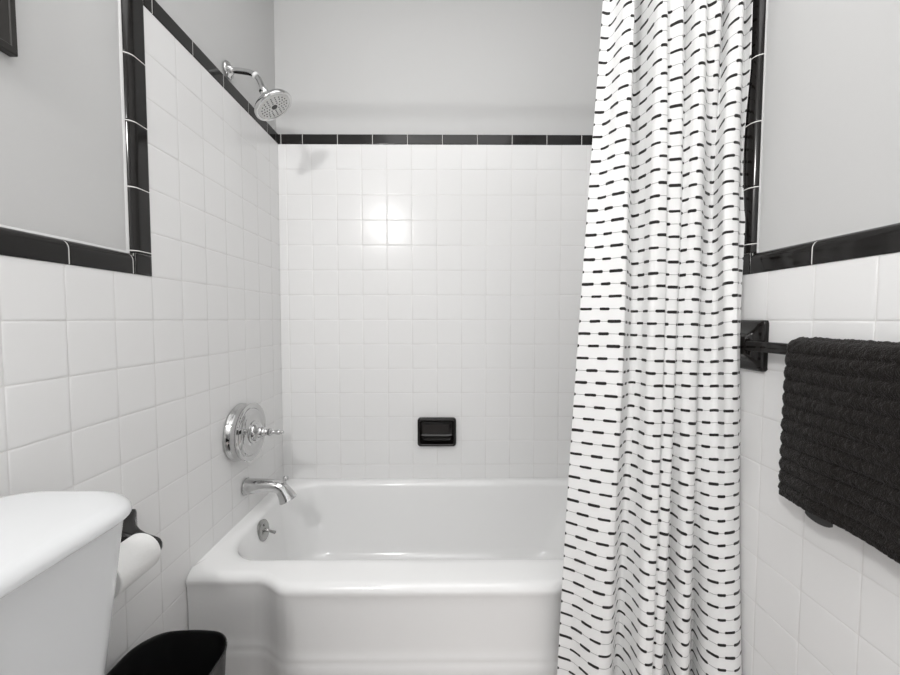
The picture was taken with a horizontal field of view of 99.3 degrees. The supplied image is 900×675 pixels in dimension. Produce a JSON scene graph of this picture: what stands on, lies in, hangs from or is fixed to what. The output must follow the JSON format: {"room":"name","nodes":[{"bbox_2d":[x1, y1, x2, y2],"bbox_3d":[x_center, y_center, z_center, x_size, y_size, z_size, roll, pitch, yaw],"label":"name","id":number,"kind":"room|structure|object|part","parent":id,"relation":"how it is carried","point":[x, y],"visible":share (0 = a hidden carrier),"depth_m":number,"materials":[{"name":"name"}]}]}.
{"room":"bathroom","nodes":[
{"label":"bathroom","id":0,"kind":"room"},
{"bbox_2d":[0,0,282,674],"bbox_3d":[-0.813,-0.248,0.338,0.140,2.810,3.020,0,3,0],"label":"wall","id":1,"kind":"structure","parent":0,"point":[128,385],"depth_m":0.95,"materials":[{"name":"white tile"}]},
{"bbox_2d":[0,0,17,56],"bbox_3d":[-0.754,-0.743,0.352,0.020,0.543,0.595,0,3,0],"label":"picture frame","id":2,"kind":"object","parent":1,"relation":"attached to","point":[8,29],"visible":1,"depth_m":0.65,"materials":[{"name":"black paint"}]},
{"bbox_2d":[0,224,151,276],"bbox_3d":[-0.752,-0.133,-0.043,0.019,0.056,2.007,0,3,0],"label":"trim","id":3,"kind":"structure","parent":1,"relation":"attached to","point":[14,242],"depth_m":0.75,"materials":[{"name":"black tile"}]},
{"bbox_2d":[118,0,150,255],"bbox_3d":[-0.753,-0.527,0.914,0.017,0.650,0.059,1,3,15],"label":"trim","id":4,"kind":"structure","parent":1,"relation":"attached to","point":[130,12],"depth_m":0.91,"materials":[{"name":"black tile"}]},
{"bbox_2d":[121,509,162,548],"bbox_3d":[-0.702,0.464,0.784,0.098,0.108,0.256,0,3,0],"label":"toilet paper holder","id":5,"kind":"object","parent":1,"relation":"attached to","point":[130,527],"visible":0.12,"depth_m":0.87,"materials":[{"name":"black ceramic"}]},
{"bbox_2d":[114,533,160,598],"bbox_3d":[-0.672,0.469,0.784,0.082,0.082,0.102,0,3,0],"label":"toilet paper roll","id":6,"kind":"object","parent":5,"relation":"on","point":[139,552],"visible":0.58,"depth_m":0.78,"materials":[{"name":"white paper"}]},
{"bbox_2d":[143,0,277,143],"bbox_3d":[-0.757,-0.850,1.299,0.018,0.045,0.742,0,3,0],"label":"trim","id":7,"kind":"structure","parent":1,"relation":"attached to","point":[152,6],"depth_m":1.15,"materials":[{"name":"black tile"}]},
{"bbox_2d":[223,403,283,461],"bbox_3d":[-0.675,0.338,1.367,0.156,0.205,0.205,0,3,0],"label":"shower valve","id":8,"kind":"object","parent":1,"relation":"attached to","point":[245,430],"visible":1,"depth_m":1.32,"materials":[{"name":"silver metal"}]},
{"bbox_3d":[-0.641,0.338,1.368,0.088,0.033,0.033,0,3,0],"label":"handle","id":9,"kind":"part","parent":8,"relation":"part of","materials":[{"name":"silver metal"}]},
{"bbox_2d":[223,60,291,120],"bbox_3d":[-0.652,-0.845,1.298,0.218,0.195,0.139,0,3,0],"label":"shower","id":10,"kind":"object","parent":1,"relation":"attached to","point":[272,104],"visible":1,"depth_m":1.29,"materials":[{"name":"silver metal"}]},
{"bbox_3d":[-0.691,-0.879,1.306,0.135,0.091,0.031,0,3,8],"label":"arm","id":11,"kind":"part","parent":10,"relation":"part of","materials":[{"name":"silver metal"}]},
{"bbox_2d":[241,476,296,504],"bbox_3d":[-0.662,0.563,1.414,0.184,0.102,0.066,0,3,0],"label":"tub spout","id":12,"kind":"object","parent":1,"relation":"attached to","point":[285,493],"visible":1,"depth_m":1.39,"materials":[{"name":"silver metal"}]},
{"bbox_3d":[-0.019,-0.966,0.874,1.497,0.060,0.060,0,3,0],"label":"shower curtain rod","id":13,"kind":"object","parent":1,"relation":"attached to","visible":0},
{"bbox_2d":[557,0,752,674],"bbox_3d":[0.490,0.010,0.913,0.439,1.998,0.143,0,3,0],"label":"shower curtain","id":14,"kind":"object","parent":13,"relation":"hanging from","point":[651,576],"visible":1,"depth_m":0.92,"materials":[{"name":"white fabric"}]},
{"bbox_2d":[274,0,602,478],"bbox_3d":[-0.024,-0.318,1.766,1.497,2.810,0.130,0,3,0],"label":"wall","id":15,"kind":"structure","parent":0,"point":[416,281],"depth_m":1.69,"materials":[{"name":"white tile"}]},
{"bbox_2d":[278,134,592,144],"bbox_3d":[-0.024,-0.869,1.682,1.465,0.046,0.018,0,3,0],"label":"trim","id":16,"kind":"structure","parent":15,"relation":"attached to","point":[385,139],"depth_m":1.67,"materials":[{"name":"black tile"}]},
{"bbox_2d":[417,417,455,445],"bbox_3d":[-0.059,0.427,1.723,0.175,0.130,0.031,0,3,0],"label":"soap dish","id":17,"kind":"object","parent":15,"relation":"attached to","point":[431,431],"visible":1,"depth_m":1.73,"materials":[{"name":"black ceramic"}]},
{"bbox_2d":[421,434,451,440],"bbox_3d":[-0.059,0.453,1.723,0.141,0.038,0.029,0,3,0],"label":"tray","id":18,"kind":"object","parent":17,"relation":"on","point":[424,437],"depth_m":1.73,"materials":[{"name":"black ceramic"}]},
{"bbox_2d":[740,0,899,674],"bbox_3d":[0.782,-0.249,0.348,0.130,2.810,3.020,0,3,0],"label":"wall","id":19,"kind":"structure","parent":0,"point":[816,599],"depth_m":0.75,"materials":[{"name":"white tile"}]},
{"bbox_2d":[743,0,767,253],"bbox_3d":[0.718,-0.526,0.913,0.014,0.650,0.054,-1,3,-16],"label":"trim","id":20,"kind":"structure","parent":19,"relation":"attached to","point":[752,163],"depth_m":0.90,"materials":[{"name":"black tile"}]},
{"bbox_2d":[740,320,787,371],"bbox_3d":[0.698,0.034,0.576,0.038,0.117,0.738,0,3,0],"label":"towel bar","id":21,"kind":"object","parent":19,"relation":"attached to","point":[755,346],"visible":0.57,"depth_m":0.87,"materials":[{"name":"black ceramic"}]},
{"bbox_2d":[778,337,899,563],"bbox_3d":[0.688,0.179,0.551,0.069,0.344,0.450,0,3,0],"label":"hand towel","id":22,"kind":"object","parent":21,"relation":"hanging from","point":[839,462],"visible":1,"depth_m":0.64,"materials":[{"name":"black fabric"}]},
{"bbox_2d":[743,222,899,274],"bbox_3d":[0.728,-0.131,-0.040,0.019,0.051,1.995,0,3,0],"label":"trim","id":23,"kind":"structure","parent":19,"relation":"attached to","point":[885,239],"depth_m":0.72,"materials":[{"name":"black tile"}]},
{"bbox_3d":[-0.015,1.115,0.409,1.725,0.120,3.020,0,3,0],"label":"floor","id":24,"kind":"structure","parent":0,"visible":0},
{"bbox_2d":[0,491,131,674],"bbox_3d":[-0.391,0.656,0.383,0.686,0.799,0.540,0,3,0],"label":"toilet","id":25,"kind":"object","parent":24,"relation":"on","point":[60,550],"visible":1,"depth_m":0.51,"materials":[{"name":"white ceramic"}]},
{"bbox_3d":[-0.606,0.271,0.362,0.256,0.027,0.540,0,3,0],"label":"tank lid","id":26,"kind":"part","parent":25,"relation":"part of","materials":[{"name":"white ceramic"}]},
{"bbox_2d":[106,630,226,674],"bbox_3d":[-0.619,0.875,0.807,0.221,0.320,0.258,0,3,0],"label":"waste bin","id":27,"kind":"object","parent":24,"relation":"on","point":[181,652],"visible":1,"depth_m":0.92,"materials":[{"name":"black plastic"}]},
{"bbox_2d":[186,478,567,674],"bbox_3d":[-0.023,0.833,1.401,1.468,0.346,0.707,0,3,0],"label":"bathtub","id":28,"kind":"object","parent":24,"relation":"on","point":[371,576],"visible":0.64,"depth_m":1.10,"materials":[{"name":"white ceramic"}]},
{"bbox_3d":[-0.692,0.712,1.413,0.026,0.075,0.076,0,3,0],"label":"overflow plate","id":29,"kind":"part","parent":28,"relation":"part of","materials":[{"name":"silver metal"}]},
{"bbox_3d":[-0.667,0.719,1.416,0.041,0.027,0.015,-1,3,-18],"label":"trip lever","id":30,"kind":"part","parent":28,"relation":"part of","materials":[{"name":"silver metal"}]}
]}

